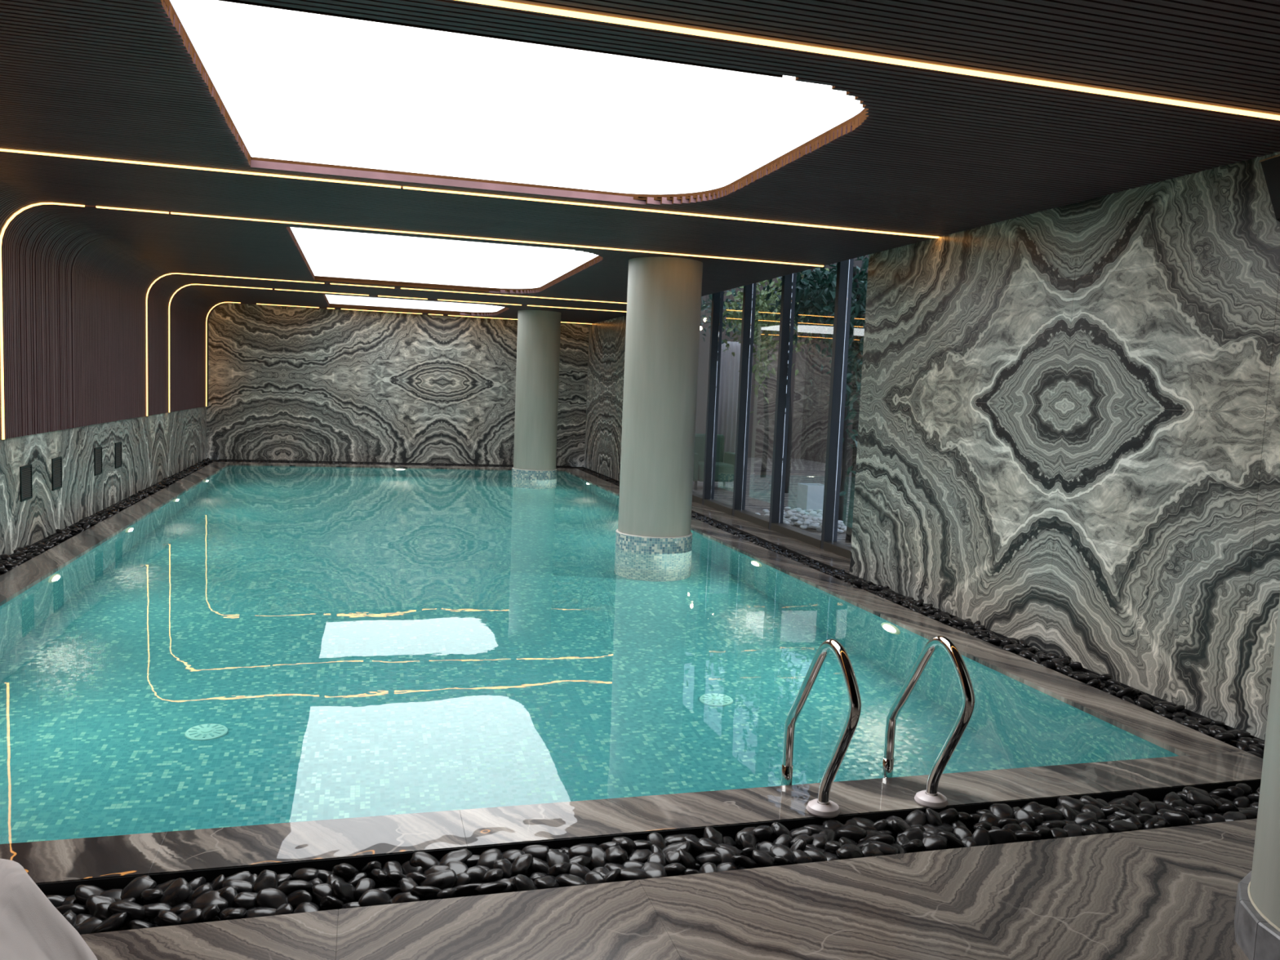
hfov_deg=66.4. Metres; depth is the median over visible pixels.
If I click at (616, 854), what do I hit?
pebble
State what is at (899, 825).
pebble
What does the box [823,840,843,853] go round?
pebble
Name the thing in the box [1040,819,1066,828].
pebble
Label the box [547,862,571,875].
pebble
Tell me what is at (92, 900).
pebble
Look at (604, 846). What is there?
pebble
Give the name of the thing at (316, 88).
ceiling light panel
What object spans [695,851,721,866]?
pebble
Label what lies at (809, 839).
pebble
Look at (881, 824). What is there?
pebble
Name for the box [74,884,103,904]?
pebble
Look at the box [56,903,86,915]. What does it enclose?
pebble
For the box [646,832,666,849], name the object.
pebble
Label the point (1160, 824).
pebble
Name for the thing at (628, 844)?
pebble
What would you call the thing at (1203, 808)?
pebble
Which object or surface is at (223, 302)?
diffuser
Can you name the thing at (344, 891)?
pebble
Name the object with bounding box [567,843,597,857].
pebble
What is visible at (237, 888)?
pebble
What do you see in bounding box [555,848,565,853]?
pebble
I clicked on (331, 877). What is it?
pebble
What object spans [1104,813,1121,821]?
pebble
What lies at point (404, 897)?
pebble
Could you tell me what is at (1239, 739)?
pebble bed
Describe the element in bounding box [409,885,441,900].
pebble
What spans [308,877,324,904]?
pebble
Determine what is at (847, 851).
pebble
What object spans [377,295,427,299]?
diffuser
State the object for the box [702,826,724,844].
pebble
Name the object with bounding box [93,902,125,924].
pebble
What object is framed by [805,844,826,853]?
pebble
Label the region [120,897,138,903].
pebble
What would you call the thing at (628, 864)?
pebble
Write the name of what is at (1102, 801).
pebble
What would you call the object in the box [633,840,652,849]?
pebble
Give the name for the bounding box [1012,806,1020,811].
pebble
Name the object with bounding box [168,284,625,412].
led strip
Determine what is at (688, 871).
pebble
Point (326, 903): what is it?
pebble
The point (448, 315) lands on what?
diffuser
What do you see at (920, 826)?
pebble
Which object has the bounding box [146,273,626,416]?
led strip
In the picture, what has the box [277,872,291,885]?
pebble
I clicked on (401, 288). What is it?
diffuser
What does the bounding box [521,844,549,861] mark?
pebble
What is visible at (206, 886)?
pebble
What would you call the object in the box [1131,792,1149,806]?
pebble
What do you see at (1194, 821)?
pebble
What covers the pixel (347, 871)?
pebble
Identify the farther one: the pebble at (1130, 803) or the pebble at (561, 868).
the pebble at (1130, 803)
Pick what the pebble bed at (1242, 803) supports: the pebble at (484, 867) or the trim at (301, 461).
the pebble at (484, 867)
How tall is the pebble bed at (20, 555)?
0.197 m
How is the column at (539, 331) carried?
on the basin
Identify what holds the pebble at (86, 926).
on the pebble bed at (1242, 803)
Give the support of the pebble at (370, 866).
on the pebble bed at (1242, 803)
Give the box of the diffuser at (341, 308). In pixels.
[341,308,422,314]
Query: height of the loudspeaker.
0.318 m
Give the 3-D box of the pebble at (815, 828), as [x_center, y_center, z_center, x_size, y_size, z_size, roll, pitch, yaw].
[0.675,1.336,3.692,0.125,0.064,0.091,1,5,-14]
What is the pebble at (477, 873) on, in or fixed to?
on the pebble
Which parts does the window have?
sill rail, pane, sill rail, pane, sill rail, pane, sill rail, pane, sill rail, pane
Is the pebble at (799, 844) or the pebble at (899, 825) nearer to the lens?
the pebble at (799, 844)
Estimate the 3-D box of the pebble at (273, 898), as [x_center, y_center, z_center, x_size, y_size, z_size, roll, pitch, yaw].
[-1.134,1.312,3.036,0.107,0.082,0.074,1,5,-14]
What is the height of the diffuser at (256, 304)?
0.028 m
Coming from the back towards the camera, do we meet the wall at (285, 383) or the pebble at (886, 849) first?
the wall at (285, 383)
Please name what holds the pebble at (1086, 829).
on the pebble bed at (1242, 803)
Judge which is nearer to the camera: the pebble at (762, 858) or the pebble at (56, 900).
the pebble at (56, 900)
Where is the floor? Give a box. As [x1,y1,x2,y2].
[80,818,1257,959]
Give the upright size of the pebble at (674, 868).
0.052 m
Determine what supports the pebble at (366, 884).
on the pebble bed at (1242, 803)
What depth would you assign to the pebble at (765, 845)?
3.55 m
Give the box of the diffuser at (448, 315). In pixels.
[448,315,517,319]
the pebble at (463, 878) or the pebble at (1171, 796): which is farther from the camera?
the pebble at (1171, 796)
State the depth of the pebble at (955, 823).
3.80 m
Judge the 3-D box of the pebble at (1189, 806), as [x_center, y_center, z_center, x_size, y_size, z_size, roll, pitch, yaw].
[2.289,1.378,4.073,0.090,0.063,0.124,2,5,-7]
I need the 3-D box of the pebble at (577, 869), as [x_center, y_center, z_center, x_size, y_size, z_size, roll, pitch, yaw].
[-0.207,1.339,3.320,0.100,0.061,0.086,-1,6,-29]
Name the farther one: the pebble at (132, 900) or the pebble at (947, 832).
the pebble at (947, 832)
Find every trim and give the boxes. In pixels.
[0,459,217,560]
[0,463,228,605]
[36,779,1261,922]
[210,462,579,471]
[214,458,575,468]
[573,466,1265,742]
[691,501,850,573]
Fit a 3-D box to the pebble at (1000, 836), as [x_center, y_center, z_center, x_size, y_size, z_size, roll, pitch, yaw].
[1.352,1.353,3.681,0.126,0.086,0.053,4,6,20]
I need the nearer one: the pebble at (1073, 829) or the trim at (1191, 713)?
the pebble at (1073, 829)
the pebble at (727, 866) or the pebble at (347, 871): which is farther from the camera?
the pebble at (727, 866)
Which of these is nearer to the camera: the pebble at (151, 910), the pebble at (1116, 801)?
the pebble at (151, 910)
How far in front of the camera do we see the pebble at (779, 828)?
3.64 m
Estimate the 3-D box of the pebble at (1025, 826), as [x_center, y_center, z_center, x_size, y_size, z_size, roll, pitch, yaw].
[1.485,1.362,3.788,0.062,0.060,0.100,3,5,3]
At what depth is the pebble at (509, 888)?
3.17 m
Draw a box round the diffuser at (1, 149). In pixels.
[0,148,400,188]
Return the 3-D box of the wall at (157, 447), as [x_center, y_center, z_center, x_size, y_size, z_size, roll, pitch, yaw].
[-5.291,0.325,7.369,0.400,1.187,22.893,1,5,-16]
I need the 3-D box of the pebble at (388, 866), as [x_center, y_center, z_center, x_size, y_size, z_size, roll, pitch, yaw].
[-0.829,1.306,3.263,0.066,0.043,0.107,0,6,-21]
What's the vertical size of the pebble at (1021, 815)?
0.069 m
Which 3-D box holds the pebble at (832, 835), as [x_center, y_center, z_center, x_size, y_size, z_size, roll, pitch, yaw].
[0.701,1.340,3.647,0.072,0.060,0.106,4,5,14]
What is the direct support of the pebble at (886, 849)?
on the pebble bed at (1242, 803)
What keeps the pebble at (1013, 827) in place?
on the pebble
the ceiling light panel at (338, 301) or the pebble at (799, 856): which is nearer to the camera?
the pebble at (799, 856)
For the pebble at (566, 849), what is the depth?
3.44 m
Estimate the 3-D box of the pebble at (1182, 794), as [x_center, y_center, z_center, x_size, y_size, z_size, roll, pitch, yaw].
[2.324,1.358,4.166,0.075,0.063,0.098,5,6,26]
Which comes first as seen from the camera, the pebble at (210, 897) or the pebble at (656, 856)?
the pebble at (210, 897)
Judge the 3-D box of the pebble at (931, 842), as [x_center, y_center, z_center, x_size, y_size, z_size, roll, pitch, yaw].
[1.082,1.344,3.608,0.107,0.058,0.088,2,5,-8]
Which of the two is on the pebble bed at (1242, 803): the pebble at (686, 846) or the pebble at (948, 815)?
the pebble at (686, 846)
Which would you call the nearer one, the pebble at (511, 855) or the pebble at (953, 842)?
the pebble at (511, 855)
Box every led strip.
[0,148,939,238]
[0,202,823,439]
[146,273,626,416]
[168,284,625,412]
[205,302,591,406]
[457,0,1279,119]
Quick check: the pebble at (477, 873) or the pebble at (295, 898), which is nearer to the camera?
the pebble at (295, 898)
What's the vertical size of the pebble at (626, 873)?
0.044 m
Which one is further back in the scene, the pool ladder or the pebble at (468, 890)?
the pool ladder
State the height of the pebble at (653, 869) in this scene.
0.054 m
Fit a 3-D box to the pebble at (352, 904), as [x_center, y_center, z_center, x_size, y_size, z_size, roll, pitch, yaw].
[-0.888,1.336,3.041,0.101,0.054,0.065,1,5,-15]
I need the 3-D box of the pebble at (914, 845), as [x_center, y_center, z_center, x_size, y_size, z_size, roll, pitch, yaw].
[0.997,1.349,3.594,0.070,0.074,0.092,-1,6,-33]
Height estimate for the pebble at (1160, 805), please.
0.061 m
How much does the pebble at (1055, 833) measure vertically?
0.045 m
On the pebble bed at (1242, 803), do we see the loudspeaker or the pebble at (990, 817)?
the pebble at (990, 817)
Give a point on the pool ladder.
(822, 806)
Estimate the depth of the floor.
3.03 m
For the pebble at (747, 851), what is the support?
on the pebble bed at (1242, 803)
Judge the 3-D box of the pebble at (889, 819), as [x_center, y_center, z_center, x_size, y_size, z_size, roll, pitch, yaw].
[0.980,1.334,3.789,0.086,0.060,0.104,-2,7,-40]
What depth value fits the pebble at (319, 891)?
3.07 m
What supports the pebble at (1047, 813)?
on the pebble bed at (1242, 803)
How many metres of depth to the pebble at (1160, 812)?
3.96 m
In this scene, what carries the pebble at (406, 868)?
on the pebble bed at (1242, 803)
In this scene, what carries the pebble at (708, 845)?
on the pebble bed at (1242, 803)
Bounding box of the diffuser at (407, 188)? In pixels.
[403,186,939,238]
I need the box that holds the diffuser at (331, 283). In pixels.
[330,283,394,288]
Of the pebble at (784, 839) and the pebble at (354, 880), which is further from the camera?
the pebble at (784, 839)
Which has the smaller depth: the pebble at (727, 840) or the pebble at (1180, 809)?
the pebble at (727, 840)
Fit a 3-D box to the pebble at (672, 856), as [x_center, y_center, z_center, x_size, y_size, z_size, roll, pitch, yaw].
[0.121,1.319,3.421,0.062,0.040,0.085,2,5,-3]
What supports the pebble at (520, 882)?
on the pebble bed at (1242, 803)
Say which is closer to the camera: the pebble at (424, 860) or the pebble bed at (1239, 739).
the pebble at (424, 860)
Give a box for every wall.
[0,406,206,559]
[206,294,589,466]
[584,315,626,480]
[849,151,1279,740]
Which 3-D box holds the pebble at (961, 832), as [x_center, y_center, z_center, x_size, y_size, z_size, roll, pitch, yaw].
[1.235,1.356,3.728,0.064,0.052,0.092,0,6,-22]
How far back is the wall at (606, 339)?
18.66 m
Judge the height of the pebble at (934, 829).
0.059 m
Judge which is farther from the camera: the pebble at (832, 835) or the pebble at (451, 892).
the pebble at (832, 835)
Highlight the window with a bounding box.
[692,254,868,559]
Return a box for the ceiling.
[0,0,1279,439]
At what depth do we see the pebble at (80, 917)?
2.89 m
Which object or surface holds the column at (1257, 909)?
on the floor
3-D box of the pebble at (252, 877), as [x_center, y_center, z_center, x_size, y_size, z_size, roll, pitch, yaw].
[-1.255,1.303,3.149,0.065,0.050,0.078,1,5,-16]
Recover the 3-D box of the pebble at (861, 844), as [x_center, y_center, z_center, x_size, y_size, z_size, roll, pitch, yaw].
[0.825,1.352,3.603,0.073,0.074,0.107,2,5,-9]
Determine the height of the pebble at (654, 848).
0.087 m
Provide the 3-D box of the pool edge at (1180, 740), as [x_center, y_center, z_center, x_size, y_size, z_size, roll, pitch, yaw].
[0.716,0.569,11.945,0.323,0.030,15.212,1,5,-16]
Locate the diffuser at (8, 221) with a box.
[0,202,84,439]
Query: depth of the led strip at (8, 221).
8.25 m
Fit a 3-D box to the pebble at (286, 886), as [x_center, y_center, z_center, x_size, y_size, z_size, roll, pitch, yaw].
[-1.102,1.298,3.116,0.117,0.057,0.080,0,6,-27]
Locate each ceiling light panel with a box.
[163,0,865,199]
[289,226,599,292]
[324,294,506,315]
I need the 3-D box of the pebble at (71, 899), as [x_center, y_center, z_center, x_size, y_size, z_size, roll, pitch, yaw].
[-1.737,1.305,3.004,0.083,0.043,0.080,5,6,25]
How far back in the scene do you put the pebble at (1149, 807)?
4.01 m
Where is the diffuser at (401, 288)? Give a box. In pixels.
[400,288,626,303]
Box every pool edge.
[0,751,1262,884]
[564,470,1244,755]
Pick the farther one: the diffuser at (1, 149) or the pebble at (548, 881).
the diffuser at (1, 149)
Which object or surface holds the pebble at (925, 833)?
on the pebble bed at (1242, 803)
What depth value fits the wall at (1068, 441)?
6.08 m
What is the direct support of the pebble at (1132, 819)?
on the pebble bed at (1242, 803)
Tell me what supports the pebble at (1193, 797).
on the pebble bed at (1242, 803)
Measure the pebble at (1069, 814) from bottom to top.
0.080 m
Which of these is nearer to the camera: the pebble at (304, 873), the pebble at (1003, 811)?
the pebble at (304, 873)
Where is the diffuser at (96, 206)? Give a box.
[96,206,168,213]
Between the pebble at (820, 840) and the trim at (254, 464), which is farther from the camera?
the trim at (254, 464)
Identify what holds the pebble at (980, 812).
on the pebble bed at (1242, 803)
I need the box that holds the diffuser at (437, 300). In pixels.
[437,299,521,305]
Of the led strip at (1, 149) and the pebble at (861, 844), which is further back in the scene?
the led strip at (1, 149)
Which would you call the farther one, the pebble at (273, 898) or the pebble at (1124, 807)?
the pebble at (1124, 807)
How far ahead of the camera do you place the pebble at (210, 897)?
2.98 m
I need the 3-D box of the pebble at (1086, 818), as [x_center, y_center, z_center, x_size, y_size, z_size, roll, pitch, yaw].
[1.750,1.344,3.847,0.100,0.065,0.087,3,5,8]
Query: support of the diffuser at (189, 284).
attached to the led strip at (189, 284)
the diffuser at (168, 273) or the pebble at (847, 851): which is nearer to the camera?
the pebble at (847, 851)
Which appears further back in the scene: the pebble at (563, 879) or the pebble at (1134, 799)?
the pebble at (1134, 799)
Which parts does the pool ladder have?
handrail, handrail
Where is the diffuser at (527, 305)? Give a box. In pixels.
[527,305,625,311]
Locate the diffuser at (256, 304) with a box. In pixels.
[256,303,318,307]
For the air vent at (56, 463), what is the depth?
9.50 m
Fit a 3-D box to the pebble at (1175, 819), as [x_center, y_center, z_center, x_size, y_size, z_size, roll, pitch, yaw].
[2.140,1.357,3.897,0.064,0.086,0.117,-1,6,-35]
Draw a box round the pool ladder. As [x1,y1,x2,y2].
[781,635,974,817]
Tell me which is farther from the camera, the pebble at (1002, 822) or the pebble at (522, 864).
the pebble at (1002, 822)
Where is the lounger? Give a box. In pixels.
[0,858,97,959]
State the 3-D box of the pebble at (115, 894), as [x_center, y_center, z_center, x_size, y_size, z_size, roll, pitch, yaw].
[-1.631,1.302,3.037,0.112,0.051,0.077,2,5,-9]
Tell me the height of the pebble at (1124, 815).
0.080 m
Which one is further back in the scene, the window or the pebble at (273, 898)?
the window
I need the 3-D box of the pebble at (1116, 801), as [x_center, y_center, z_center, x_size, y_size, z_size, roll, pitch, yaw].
[1.997,1.356,4.066,0.130,0.060,0.089,-1,6,-36]
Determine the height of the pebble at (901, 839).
0.052 m
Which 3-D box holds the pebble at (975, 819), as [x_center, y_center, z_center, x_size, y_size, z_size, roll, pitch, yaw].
[1.345,1.356,3.887,0.095,0.064,0.068,2,5,-6]
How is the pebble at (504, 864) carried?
on the pebble bed at (1242, 803)
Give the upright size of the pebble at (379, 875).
0.053 m
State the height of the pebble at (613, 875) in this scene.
0.064 m
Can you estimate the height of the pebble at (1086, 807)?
0.051 m
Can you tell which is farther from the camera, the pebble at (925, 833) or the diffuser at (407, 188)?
the diffuser at (407, 188)
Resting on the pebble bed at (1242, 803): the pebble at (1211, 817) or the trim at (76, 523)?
the pebble at (1211, 817)
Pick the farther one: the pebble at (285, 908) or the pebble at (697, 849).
the pebble at (697, 849)
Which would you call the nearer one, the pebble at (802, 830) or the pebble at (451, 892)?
the pebble at (451, 892)
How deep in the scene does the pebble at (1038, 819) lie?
3.86 m
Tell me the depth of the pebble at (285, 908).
2.99 m
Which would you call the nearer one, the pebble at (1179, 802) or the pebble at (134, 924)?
the pebble at (134, 924)
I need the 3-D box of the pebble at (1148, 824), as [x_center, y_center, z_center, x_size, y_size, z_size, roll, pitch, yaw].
[2.021,1.372,3.880,0.063,0.060,0.087,7,7,41]
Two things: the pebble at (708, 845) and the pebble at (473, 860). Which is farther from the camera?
the pebble at (708, 845)
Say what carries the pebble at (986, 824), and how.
on the pebble bed at (1242, 803)
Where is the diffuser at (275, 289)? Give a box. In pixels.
[275,288,368,295]
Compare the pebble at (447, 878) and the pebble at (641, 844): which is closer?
the pebble at (447, 878)
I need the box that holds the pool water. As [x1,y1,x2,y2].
[0,465,1179,844]
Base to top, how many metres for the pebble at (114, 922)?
0.078 m
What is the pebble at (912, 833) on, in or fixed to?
on the pebble bed at (1242, 803)
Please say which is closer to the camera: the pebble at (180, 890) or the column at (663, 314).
the pebble at (180, 890)
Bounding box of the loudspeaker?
[1259,154,1279,222]
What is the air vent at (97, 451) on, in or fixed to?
in the wall at (157, 447)
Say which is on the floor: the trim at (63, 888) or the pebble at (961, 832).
the trim at (63, 888)
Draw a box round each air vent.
[19,463,32,502]
[51,456,62,490]
[93,446,102,475]
[114,441,121,468]
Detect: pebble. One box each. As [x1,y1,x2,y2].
[45,894,67,906]
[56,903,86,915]
[60,894,80,906]
[62,909,75,927]
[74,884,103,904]
[74,913,92,926]
[74,916,103,934]
[85,894,115,916]
[90,911,127,933]
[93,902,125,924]
[99,888,122,901]
[107,900,148,921]
[120,875,156,901]
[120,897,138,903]
[128,919,156,929]
[139,888,163,902]
[142,902,172,917]
[147,879,175,904]
[153,910,181,926]
[157,877,192,906]
[168,902,191,915]
[177,907,201,924]
[186,882,213,903]
[188,876,206,890]
[190,890,228,915]
[197,904,220,923]
[210,874,225,890]
[216,885,238,893]
[219,871,251,888]
[219,886,237,907]
[219,906,246,920]
[222,879,253,893]
[232,892,257,909]
[244,906,276,918]
[246,873,257,884]
[253,869,279,893]
[255,888,288,908]
[275,880,312,894]
[275,903,293,915]
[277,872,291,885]
[286,889,312,909]
[290,867,319,880]
[292,902,319,913]
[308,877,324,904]
[311,883,333,903]
[317,869,331,883]
[320,895,344,910]
[325,873,346,885]
[330,880,358,903]
[331,862,359,879]
[339,902,360,909]
[345,872,366,887]
[354,877,375,900]
[358,888,391,906]
[361,861,381,876]
[370,868,389,884]
[376,886,399,897]
[382,860,402,882]
[386,871,407,884]
[389,892,422,903]
[395,877,417,893]
[400,860,423,875]
[405,871,426,885]
[408,851,439,871]
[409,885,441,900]
[418,869,457,889]
[423,864,450,875]
[435,887,457,899]
[439,848,472,865]
[445,860,468,874]
[453,871,471,887]
[453,883,482,897]
[464,854,479,867]
[464,866,487,884]
[472,865,490,870]
[474,881,507,895]
[475,848,502,869]
[482,868,503,883]
[492,858,512,878]
[494,877,515,893]
[502,848,524,862]
[511,853,533,876]
[511,874,538,891]
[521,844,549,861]
[528,857,549,875]
[529,871,546,881]
[533,875,559,888]
[545,848,570,867]
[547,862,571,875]
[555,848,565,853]
[555,873,587,887]
[560,847,568,853]
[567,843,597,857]
[567,862,591,879]
[569,854,591,867]
[584,870,605,884]
[590,846,607,869]
[591,866,609,876]
[597,841,618,850]
[604,844,627,863]
[604,862,626,881]
[604,868,621,882]
[611,836,636,854]
[619,866,647,880]
[622,860,644,868]
[627,848,651,862]
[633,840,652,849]
[640,861,666,878]
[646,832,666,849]
[647,851,666,866]
[649,844,664,856]
[662,840,691,864]
[663,833,697,845]
[664,862,685,876]
[665,849,682,864]
[678,848,695,869]
[680,834,706,856]
[682,868,700,875]
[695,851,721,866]
[698,837,719,851]
[698,862,717,873]
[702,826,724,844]
[714,846,738,866]
[715,862,738,871]
[718,843,741,855]
[723,835,737,847]
[731,855,757,868]
[735,826,759,849]
[739,833,756,848]
[739,847,756,860]
[751,849,775,866]
[752,825,774,839]
[756,840,773,851]
[763,850,776,857]
[769,843,794,864]
[770,822,794,838]
[773,833,792,848]
[773,855,793,866]
[789,834,813,846]
[790,826,812,837]
[790,838,806,852]
[791,849,813,864]
[802,848,827,862]
[803,824,826,834]
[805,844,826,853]
[810,833,828,848]
[818,826,837,841]
[822,817,844,841]
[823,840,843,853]
[823,851,841,861]
[835,824,866,840]
[835,843,863,859]
[838,836,857,844]
[844,819,859,841]
[849,817,877,831]
[856,829,884,843]
[857,840,872,848]
[861,844,884,857]
[866,834,894,844]
[870,840,899,855]
[872,819,888,831]
[879,830,893,835]
[884,815,906,833]
[889,842,908,853]
[891,817,911,834]
[895,834,910,847]
[897,827,923,840]
[903,839,924,853]
[904,809,927,826]
[911,824,925,831]
[921,835,948,851]
[922,823,944,834]
[923,831,936,837]
[925,808,943,826]
[936,831,964,848]
[937,822,953,833]
[938,808,959,823]
[940,831,955,836]
[948,811,971,825]
[951,819,967,829]
[952,825,973,840]
[961,836,977,847]
[968,813,980,824]
[972,827,991,845]
[973,820,993,830]
[976,808,992,815]
[978,812,1001,828]
[987,828,1017,844]
[988,803,1013,818]
[990,826,1000,830]
[998,817,1018,827]
[1001,823,1023,831]
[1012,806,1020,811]
[1013,808,1035,828]
[1014,830,1041,841]
[1018,821,1032,831]
[1022,801,1044,825]
[1028,811,1044,824]
[1032,825,1050,837]
[1033,826,1050,836]
[1038,807,1064,821]
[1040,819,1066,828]
[1048,827,1067,838]
[1055,795,1084,811]
[1057,802,1078,820]
[1062,818,1076,823]
[1062,822,1084,837]
[1074,811,1098,825]
[1078,795,1106,808]
[1080,804,1105,818]
[1080,824,1099,835]
[1088,822,1111,834]
[1096,798,1110,806]
[1097,818,1111,831]
[1100,805,1122,817]
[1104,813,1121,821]
[1107,797,1127,805]
[1108,819,1138,832]
[1111,804,1133,813]
[1112,809,1142,825]
[1120,799,1143,814]
[1121,814,1142,830]
[1124,795,1139,805]
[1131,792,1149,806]
[1134,813,1152,822]
[1137,800,1156,814]
[1141,816,1158,830]
[1151,814,1172,827]
[1154,801,1173,814]
[1154,820,1167,828]
[1156,808,1174,816]
[1161,810,1191,826]
[1163,791,1182,804]
[1168,799,1186,808]
[1173,806,1194,817]
[1176,791,1191,804]
[1182,786,1211,797]
[1186,790,1216,808]
[1186,803,1193,809]
[1189,817,1202,825]
[1191,809,1204,817]
[1192,804,1217,813]
[1195,817,1210,823]
[1203,813,1225,822]
[1222,811,1247,822]
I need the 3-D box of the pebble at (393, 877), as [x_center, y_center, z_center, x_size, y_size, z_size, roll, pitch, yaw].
[-0.793,1.306,3.201,0.084,0.063,0.061,-1,6,-32]
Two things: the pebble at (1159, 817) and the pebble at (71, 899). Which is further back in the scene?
the pebble at (1159, 817)
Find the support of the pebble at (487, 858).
on the pebble bed at (1242, 803)
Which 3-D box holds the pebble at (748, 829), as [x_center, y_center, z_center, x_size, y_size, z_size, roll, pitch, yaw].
[0.402,1.329,3.615,0.113,0.062,0.074,-3,7,-45]
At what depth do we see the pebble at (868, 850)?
3.51 m
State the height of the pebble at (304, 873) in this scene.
0.052 m
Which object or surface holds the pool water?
in the basin
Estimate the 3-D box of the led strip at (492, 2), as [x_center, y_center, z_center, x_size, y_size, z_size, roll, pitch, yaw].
[-0.216,-0.703,3.569,7.255,1.950,0.029,1,5,-16]
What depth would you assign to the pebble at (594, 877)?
3.24 m
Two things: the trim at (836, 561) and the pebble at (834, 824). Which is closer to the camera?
the pebble at (834, 824)
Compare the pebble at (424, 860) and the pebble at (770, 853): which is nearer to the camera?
the pebble at (424, 860)
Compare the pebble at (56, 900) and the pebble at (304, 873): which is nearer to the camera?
the pebble at (56, 900)
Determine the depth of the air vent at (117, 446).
11.85 m
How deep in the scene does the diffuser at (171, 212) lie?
8.86 m
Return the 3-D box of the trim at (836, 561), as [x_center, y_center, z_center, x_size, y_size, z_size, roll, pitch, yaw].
[1.248,0.559,12.287,0.385,0.030,6.420,1,5,-16]
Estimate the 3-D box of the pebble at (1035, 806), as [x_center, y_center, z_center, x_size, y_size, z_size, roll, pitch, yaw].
[1.588,1.355,3.961,0.107,0.083,0.085,0,6,-20]
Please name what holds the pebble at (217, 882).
on the pebble bed at (1242, 803)
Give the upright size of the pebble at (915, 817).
0.077 m
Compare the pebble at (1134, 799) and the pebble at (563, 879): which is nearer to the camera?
the pebble at (563, 879)
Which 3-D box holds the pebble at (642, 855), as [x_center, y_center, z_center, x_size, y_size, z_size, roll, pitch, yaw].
[-0.002,1.331,3.438,0.113,0.044,0.070,-3,7,-45]
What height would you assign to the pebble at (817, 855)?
0.059 m
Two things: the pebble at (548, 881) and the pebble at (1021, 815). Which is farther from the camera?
the pebble at (1021, 815)
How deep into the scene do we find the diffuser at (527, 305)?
16.20 m
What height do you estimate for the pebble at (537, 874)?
0.048 m
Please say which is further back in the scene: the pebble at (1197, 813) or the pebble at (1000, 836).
the pebble at (1197, 813)
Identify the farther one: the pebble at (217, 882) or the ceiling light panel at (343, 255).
the ceiling light panel at (343, 255)
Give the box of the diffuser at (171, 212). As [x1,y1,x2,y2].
[170,212,823,266]
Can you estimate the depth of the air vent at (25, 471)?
8.65 m
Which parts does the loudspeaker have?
edge trim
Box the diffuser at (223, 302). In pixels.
[205,302,236,406]
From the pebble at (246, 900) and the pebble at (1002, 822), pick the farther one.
the pebble at (1002, 822)
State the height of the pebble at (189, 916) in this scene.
0.055 m
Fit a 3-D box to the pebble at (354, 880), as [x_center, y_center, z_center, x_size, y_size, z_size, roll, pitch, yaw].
[-0.934,1.311,3.183,0.062,0.056,0.090,6,6,35]
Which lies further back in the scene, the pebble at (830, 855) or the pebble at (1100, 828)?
the pebble at (1100, 828)
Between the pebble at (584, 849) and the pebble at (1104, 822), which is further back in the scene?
the pebble at (1104, 822)
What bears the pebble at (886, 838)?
on the pebble at (870, 833)
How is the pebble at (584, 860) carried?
on the pebble bed at (1242, 803)
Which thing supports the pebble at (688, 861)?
on the pebble bed at (1242, 803)
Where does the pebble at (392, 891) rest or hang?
on the pebble bed at (1242, 803)
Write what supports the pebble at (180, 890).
on the pebble bed at (1242, 803)
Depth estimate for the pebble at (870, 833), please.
3.65 m
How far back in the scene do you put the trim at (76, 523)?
10.21 m
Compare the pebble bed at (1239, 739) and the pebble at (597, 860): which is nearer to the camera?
the pebble at (597, 860)
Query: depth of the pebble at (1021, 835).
3.67 m
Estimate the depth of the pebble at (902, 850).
3.57 m
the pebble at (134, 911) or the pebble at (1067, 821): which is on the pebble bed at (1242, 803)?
the pebble at (134, 911)
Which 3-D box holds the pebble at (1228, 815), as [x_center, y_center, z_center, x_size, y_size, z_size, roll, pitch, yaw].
[2.409,1.373,3.960,0.108,0.049,0.079,-1,6,-31]
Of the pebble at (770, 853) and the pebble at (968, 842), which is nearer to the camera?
the pebble at (770, 853)
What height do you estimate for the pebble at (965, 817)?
0.058 m
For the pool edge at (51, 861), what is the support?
on the basin
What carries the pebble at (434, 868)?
on the pebble bed at (1242, 803)
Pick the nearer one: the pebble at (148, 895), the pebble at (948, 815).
the pebble at (148, 895)
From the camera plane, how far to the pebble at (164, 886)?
3.07 m
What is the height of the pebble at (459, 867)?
0.057 m
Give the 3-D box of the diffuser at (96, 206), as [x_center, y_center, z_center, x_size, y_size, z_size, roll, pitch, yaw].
[-4.196,-2.243,8.087,0.540,0.028,0.029,1,5,-16]
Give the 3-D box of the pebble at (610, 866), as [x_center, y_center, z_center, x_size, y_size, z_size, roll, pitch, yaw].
[-0.073,1.346,3.347,0.086,0.055,0.128,-2,7,-43]
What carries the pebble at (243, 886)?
on the pebble bed at (1242, 803)
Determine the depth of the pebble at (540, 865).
3.32 m
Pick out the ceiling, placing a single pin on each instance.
(930, 152)
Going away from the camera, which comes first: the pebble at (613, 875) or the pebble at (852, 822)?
the pebble at (613, 875)
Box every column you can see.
[511,310,560,479]
[615,256,702,554]
[1234,597,1279,959]
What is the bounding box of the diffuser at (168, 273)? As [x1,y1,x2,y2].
[146,273,324,416]
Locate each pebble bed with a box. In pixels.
[0,457,214,575]
[118,782,1260,930]
[217,459,570,468]
[577,467,1264,758]
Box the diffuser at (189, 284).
[168,284,272,412]
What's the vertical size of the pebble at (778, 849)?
0.053 m

